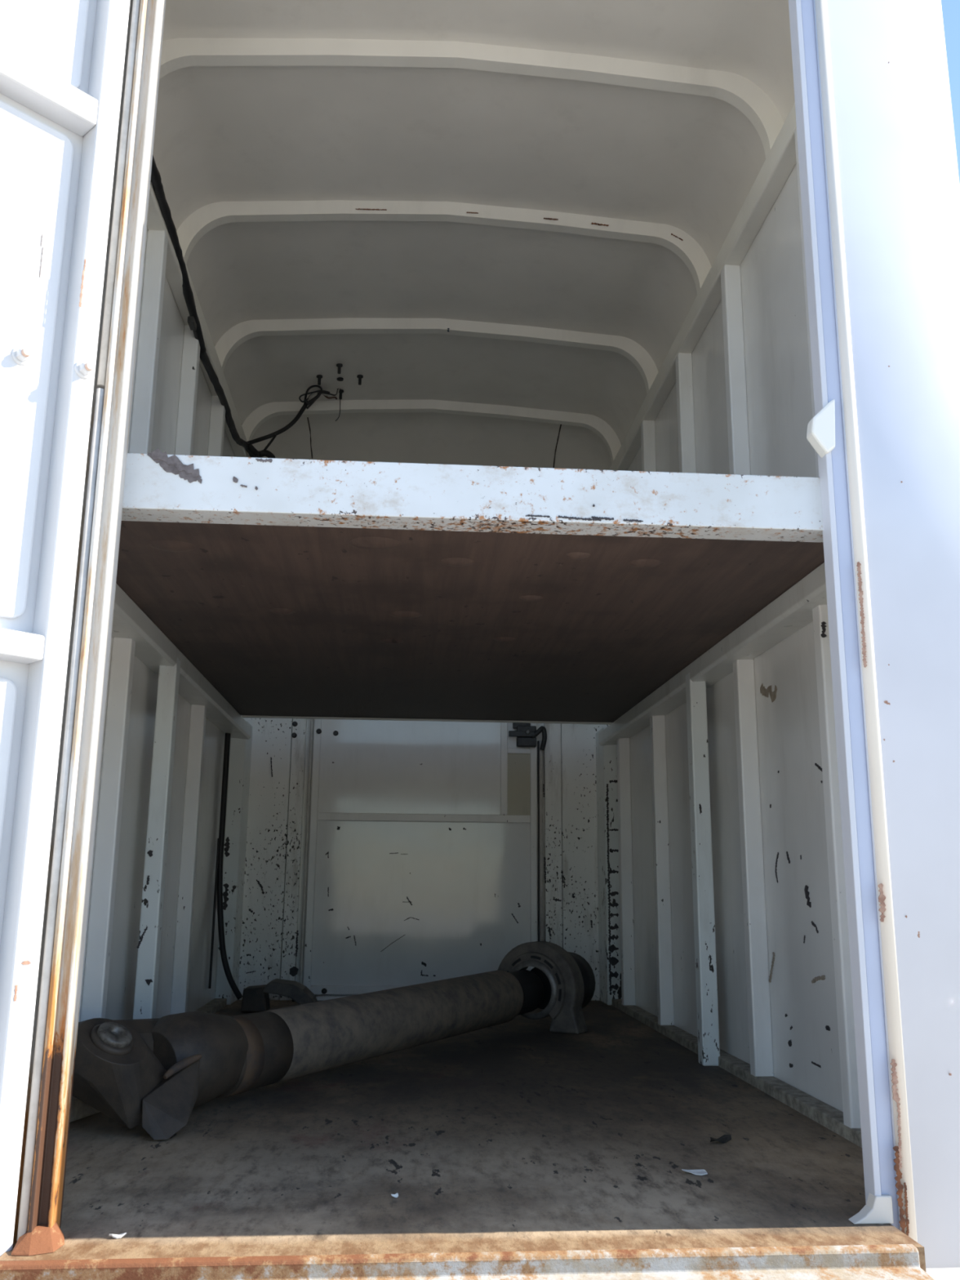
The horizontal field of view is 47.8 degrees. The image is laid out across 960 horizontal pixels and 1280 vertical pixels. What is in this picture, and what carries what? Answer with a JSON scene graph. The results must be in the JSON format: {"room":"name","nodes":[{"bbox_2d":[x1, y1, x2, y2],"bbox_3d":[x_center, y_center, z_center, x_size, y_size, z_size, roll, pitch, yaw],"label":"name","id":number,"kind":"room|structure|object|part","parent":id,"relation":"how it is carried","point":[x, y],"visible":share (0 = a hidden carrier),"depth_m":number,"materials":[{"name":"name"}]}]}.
{"room":"cargo space","nodes":[
{"label":"cargo space","id":0,"kind":"room"},
{"bbox_2d":[78,180,253,1022],"bbox_3d":[-0.894,0.035,3.126,0.146,2.400,3.040,1,-13,-4],"label":"wall","id":1,"kind":"structure","parent":0,"point":[148,943],"depth_m":2.93,"materials":[{"name":"white metal"}]},
{"bbox_2d":[0,0,140,1256],"bbox_3d":[-0.956,-0.376,1.222,0.083,2.480,1.117,-11,-17,41],"label":"door","id":2,"kind":"structure","parent":1,"relation":"in","point":[62,61],"depth_m":1.57,"materials":[{"name":"white paint"}]},
{"bbox_3d":[-0.980,0.374,1.059,0.012,0.825,0.993,-11,-17,41],"label":"panel","id":3,"kind":"part","parent":2,"relation":"part of","materials":[{"name":"white paint"}]},
{"bbox_2d":[11,346,31,365],"bbox_3d":[-0.665,-0.413,1.572,0.030,0.027,0.030,1,-13,-4],"label":"bolt","id":4,"kind":"object","parent":2,"relation":"in","point":[20,356],"depth_m":1.57,"materials":[{"name":"white paint"}]},
{"bbox_3d":[-0.973,-0.489,1.254,0.012,0.775,0.993,-11,-17,41],"label":"panel","id":5,"kind":"part","parent":2,"relation":"part of","materials":[{"name":"white paint"}]},
{"bbox_3d":[-0.966,-1.237,1.424,0.012,0.592,0.993,-11,-17,41],"label":"panel","id":6,"kind":"part","parent":2,"relation":"part of","materials":[{"name":"white paint"}]},
{"bbox_2d":[74,360,93,378],"bbox_3d":[-0.587,-0.402,1.606,0.030,0.027,0.030,1,-13,-4],"label":"bolt","id":7,"kind":"object","parent":2,"relation":"in","point":[82,369],"depth_m":1.60,"materials":[{"name":"white paint"}]},
{"bbox_2d":[11,0,165,1256],"bbox_3d":[-0.568,-0.338,1.644,0.095,2.320,0.116,1,-13,-4],"label":"trim","id":8,"kind":"structure","parent":1,"relation":"attached to","point":[44,1234],"depth_m":1.55,"materials":[{"name":"white metal"}]},
{"bbox_3d":[-0.851,0.493,2.466,0.045,1.017,0.040,1,-13,-4],"label":"post","id":9,"kind":"part","parent":1,"relation":"part of","materials":[{"name":"white metal"}]},
{"bbox_3d":[-0.842,-0.551,2.703,0.045,1.034,0.040,1,-13,-4],"label":"post","id":10,"kind":"part","parent":1,"relation":"part of","materials":[{"name":"white metal"}]},
{"bbox_3d":[-0.834,0.554,2.788,0.046,1.040,0.050,1,-13,-4],"label":"box post","id":11,"kind":"part","parent":1,"relation":"part of","materials":[{"name":"white metal"}]},
{"bbox_3d":[-0.859,0.079,3.027,0.085,0.051,2.660,1,-13,-4],"label":"shelf rail","id":12,"kind":"part","parent":1,"relation":"part of","materials":[{"name":"white metal"}]},
{"bbox_3d":[-0.877,-0.444,3.179,0.045,1.034,0.040,1,-13,-4],"label":"post","id":13,"kind":"part","parent":1,"relation":"part of","materials":[{"name":"white metal"}]},
{"bbox_3d":[-0.922,0.709,3.425,0.045,1.017,0.040,1,-13,-4],"label":"post","id":14,"kind":"part","parent":1,"relation":"part of","materials":[{"name":"white metal"}]},
{"bbox_3d":[-0.873,-0.977,3.325,0.046,0.073,2.920,1,-13,-4],"label":"cant rail","id":15,"kind":"part","parent":1,"relation":"part of","materials":[{"name":"beige paint"}]},
{"bbox_2d":[195,998,226,1013],"bbox_3d":[-0.884,1.070,2.760,0.046,0.029,2.780,1,-13,-4],"label":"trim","id":16,"kind":"structure","parent":1,"relation":"attached to","point":[214,1006],"depth_m":3.90,"materials":[{"name":"grey metal"}]},
{"bbox_3d":[-0.912,-0.338,3.651,0.045,1.034,0.040,1,-13,-4],"label":"post","id":17,"kind":"part","parent":1,"relation":"part of","materials":[{"name":"white metal"}]},
{"bbox_2d":[208,733,242,999],"bbox_3d":[-0.926,0.831,4.068,0.124,0.995,0.035,1,-13,-4],"label":"hanging cable","id":18,"kind":"object","parent":1,"relation":"hanging from","point":[220,841],"visible":1,"depth_m":4.04,"materials":[{"name":"black rubber"}]},
{"bbox_3d":[-0.979,0.873,4.319,0.062,1.090,0.180,1,-13,-4],"label":"corner post","id":19,"kind":"part","parent":1,"relation":"part of","materials":[{"name":"white metal"}]},
{"bbox_2d":[150,155,340,457],"bbox_3d":[-0.675,-1.062,3.349,0.379,0.384,2.241,1,-13,-4],"label":"harness","id":20,"kind":"object","parent":1,"relation":"attached to","point":[156,180],"visible":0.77,"depth_m":3.41,"materials":[{"name":"rubber"}]},
{"bbox_2d":[115,448,824,724],"bbox_3d":[-0.105,0.028,2.910,1.566,0.100,2.446,1,-13,-4],"label":"shelf","id":21,"kind":"object","parent":1,"relation":"attached to","point":[296,588],"visible":0.96,"depth_m":2.19,"materials":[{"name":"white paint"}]},
{"bbox_2d":[238,715,608,1001],"bbox_3d":[-0.229,0.348,4.596,1.570,2.350,0.140,1,-13,-4],"label":"wall","id":22,"kind":"structure","parent":0,"point":[273,936],"depth_m":4.46,"materials":[{"name":"white metal"}]},
{"bbox_3d":[-0.902,0.576,4.497,0.224,1.750,0.035,1,-13,-4],"label":"panel","id":23,"kind":"part","parent":22,"relation":"part of","materials":[{"name":"white paint"}]},
{"bbox_2d":[302,719,546,994],"bbox_3d":[-0.209,0.576,4.520,0.979,1.728,0.079,1,-13,-4],"label":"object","id":24,"kind":"structure","parent":22,"relation":"in","point":[422,866],"depth_m":4.47,"materials":[{"name":"white paint"}]},
{"bbox_3d":[-0.235,1.405,4.346,0.882,0.034,0.019,1,-13,-4],"label":"rail","id":25,"kind":"part","parent":24,"relation":"part of","materials":[{"name":"white metal"}]},
{"bbox_3d":[0.163,0.608,4.562,0.097,0.258,0.006,1,-13,-4],"label":"panel","id":26,"kind":"part","parent":24,"relation":"part of","materials":[{"name":"beige plastic"}]},
{"bbox_3d":[0.247,0.414,4.568,0.070,0.103,0.035,4,-13,-16],"label":"latch handle","id":27,"kind":"part","parent":24,"relation":"part of","materials":[{"name":"metal"}]},
{"bbox_3d":[0.254,0.924,4.473,0.014,1.020,0.014,1,-13,-4],"label":"lock rod","id":28,"kind":"part","parent":24,"relation":"part of","materials":[{"name":"black metal"}]},
{"bbox_3d":[0.448,0.609,4.589,0.209,1.750,0.035,1,-13,-4],"label":"panel","id":29,"kind":"part","parent":22,"relation":"part of","materials":[{"name":"white paint"}]},
{"bbox_2d":[0,999,925,1271],"bbox_3d":[-0.129,1.125,2.860,1.570,0.030,3.090,1,-13,-4],"label":"floor","id":30,"kind":"structure","parent":0,"point":[516,1135],"depth_m":1.81,"materials":[{"name":"wood"}]},
{"bbox_2d":[70,1095,99,1122],"bbox_3d":[-0.792,0.926,2.172,0.060,0.042,0.220,-3,-13,13],"label":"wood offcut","id":31,"kind":"object","parent":30,"relation":"on","point":[80,1109],"visible":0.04,"depth_m":2.11,"materials":[{"name":"wood"}]},
{"bbox_2d":[108,1232,126,1238],"bbox_3d":[-0.472,0.775,1.409,0.022,0.005,0.009,1,-13,-4],"label":"flake","id":32,"kind":"object","parent":30,"relation":"on","point":[115,1236],"visible":1,"depth_m":1.41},
{"bbox_2d":[240,978,317,1012],"bbox_3d":[-0.721,1.287,3.916,0.266,0.110,0.140,1,-13,-4],"label":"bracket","id":33,"kind":"object","parent":30,"relation":"on","point":[255,998],"visible":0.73,"depth_m":3.86,"materials":[{"name":"metal"}]},
{"bbox_3d":[-0.683,1.288,3.918,0.191,0.110,0.140,1,-13,-4],"label":"curved plate","id":34,"kind":"part","parent":33,"relation":"part of","materials":[{"name":"grey metal"}]},
{"bbox_2d":[71,941,595,1140],"bbox_3d":[-0.208,0.958,2.815,0.304,0.273,2.101,-7,-15,29],"label":"shaft","id":35,"kind":"object","parent":30,"relation":"on","point":[153,1073],"visible":0.84,"depth_m":2.39,"materials":[{"name":"metal"}]},
{"bbox_2d":[391,1193,398,1197],"bbox_3d":[-0.126,0.822,1.603,0.011,0.005,0.009,1,-13,-4],"label":"flake","id":36,"kind":"object","parent":30,"relation":"on","point":[396,1195],"visible":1,"depth_m":1.60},
{"bbox_2d":[681,1168,707,1175],"bbox_3d":[0.346,0.859,1.750,0.038,0.005,0.027,1,-13,-4],"label":"flake","id":37,"kind":"object","parent":30,"relation":"on","point":[700,1172],"visible":1,"depth_m":1.75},
{"bbox_2d":[710,1134,731,1143],"bbox_3d":[0.435,0.905,1.964,0.049,0.011,0.021,8,-15,-29],"label":"scrap","id":38,"kind":"object","parent":30,"relation":"on","point":[725,1138],"visible":1,"depth_m":1.96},
{"bbox_2d":[152,0,795,470],"bbox_3d":[-0.118,-1.029,3.399,1.600,0.409,2.992,1,-13,-4],"label":"ceiling","id":39,"kind":"structure","parent":0,"point":[492,227],"depth_m":3.09,"materials":[{"name":"beige paint"}]},
{"bbox_2d":[595,102,861,1128],"bbox_3d":[0.635,0.074,3.241,0.126,2.400,3.020,1,-13,-4],"label":"wall","id":40,"kind":"structure","parent":0,"point":[722,913],"depth_m":2.78,"materials":[{"name":"white metal"}]},
{"bbox_3d":[0.525,0.910,4.422,0.062,1.090,0.180,1,-13,-4],"label":"corner post","id":41,"kind":"part","parent":40,"relation":"part of","materials":[{"name":"white metal"}]},
{"bbox_3d":[0.555,0.880,4.122,0.045,1.017,0.040,1,-13,-4],"label":"post","id":42,"kind":"part","parent":40,"relation":"part of","materials":[{"name":"white metal"}]},
{"bbox_3d":[0.605,-0.286,3.819,0.045,1.034,0.040,1,-13,-4],"label":"post","id":43,"kind":"part","parent":40,"relation":"part of","materials":[{"name":"white metal"}]},
{"bbox_3d":[0.597,0.752,3.558,0.045,1.017,0.040,1,-13,-4],"label":"post","id":44,"kind":"part","parent":40,"relation":"part of","materials":[{"name":"white metal"}]},
{"bbox_3d":[0.641,-0.398,3.323,0.045,1.034,0.040,1,-13,-4],"label":"post","id":45,"kind":"part","parent":40,"relation":"part of","materials":[{"name":"white metal"}]},
{"bbox_3d":[0.647,-0.940,3.430,0.046,0.073,2.920,1,-13,-4],"label":"cant rail","id":46,"kind":"part","parent":40,"relation":"part of","materials":[{"name":"beige paint"}]},
{"bbox_3d":[0.603,0.601,2.940,0.046,1.040,0.050,1,-13,-4],"label":"box post","id":47,"kind":"part","parent":40,"relation":"part of","materials":[{"name":"white metal"}]},
{"bbox_3d":[0.622,0.115,3.128,0.085,0.051,2.660,1,-13,-4],"label":"shelf rail","id":48,"kind":"part","parent":40,"relation":"part of","materials":[{"name":"white metal"}]},
{"bbox_3d":[0.677,-0.508,2.836,0.045,1.034,0.040,1,-13,-4],"label":"post","id":49,"kind":"part","parent":40,"relation":"part of","materials":[{"name":"white metal"}]},
{"bbox_2d":[611,999,862,1147],"bbox_3d":[0.636,1.107,2.864,0.046,0.029,2.780,1,-13,-4],"label":"trim","id":50,"kind":"structure","parent":40,"relation":"attached to","point":[832,1118],"depth_m":2.44,"materials":[{"name":"grey metal"}]},
{"bbox_3d":[0.665,0.546,2.644,0.045,1.017,0.040,1,-13,-4],"label":"post","id":51,"kind":"part","parent":40,"relation":"part of","materials":[{"name":"white metal"}]},
{"bbox_3d":[0.719,-0.633,2.281,0.045,1.034,0.040,1,-13,-4],"label":"post","id":52,"kind":"part","parent":40,"relation":"part of","materials":[{"name":"white metal"}]},
{"bbox_3d":[0.705,0.425,2.108,0.045,1.017,0.040,1,-13,-4],"label":"post","id":53,"kind":"part","parent":40,"relation":"part of","materials":[{"name":"white metal"}]},
{"bbox_2d":[813,0,959,1268],"bbox_3d":[0.614,0.002,3.249,0.266,2.456,3.053,1,-13,-4],"label":"wall","id":54,"kind":"structure","parent":0,"point":[899,178],"depth_m":1.75,"materials":[{"name":"white metal"}]},
{"bbox_2d":[0,1244,934,1279],"bbox_3d":[-0.017,0.810,1.312,1.165,0.103,0.211,1,-13,-4],"label":"door sill","id":55,"kind":"structure","parent":54,"relation":"attached to","point":[895,1261],"depth_m":1.34,"materials":[{"name":"brown metal"}]},
{"bbox_2d":[788,0,917,1242],"bbox_3d":[0.578,-0.294,1.759,0.107,2.337,0.047,1,-13,-4],"label":"trim","id":56,"kind":"structure","parent":54,"relation":"attached to","point":[824,433],"depth_m":1.68,"materials":[{"name":"white paint"}]},
{"bbox_2d":[925,1270,959,1279],"bbox_3d":[0.769,0.861,1.403,0.413,0.027,0.188,1,-13,-4],"label":"trim","id":57,"kind":"structure","parent":54,"relation":"attached to","point":[937,1274],"depth_m":1.47,"materials":[{"name":"beige paint"}]},
{"label":"outside","id":58,"kind":"structure","parent":0,"visible":0},
{"bbox_2d":[925,1267,959,1271],"bbox_3d":[-0.038,1.768,1.237,80.000,0.001,80.000,1,-13,-4],"label":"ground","id":59,"kind":"structure","parent":58,"point":[939,1268],"depth_m":4.24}
]}

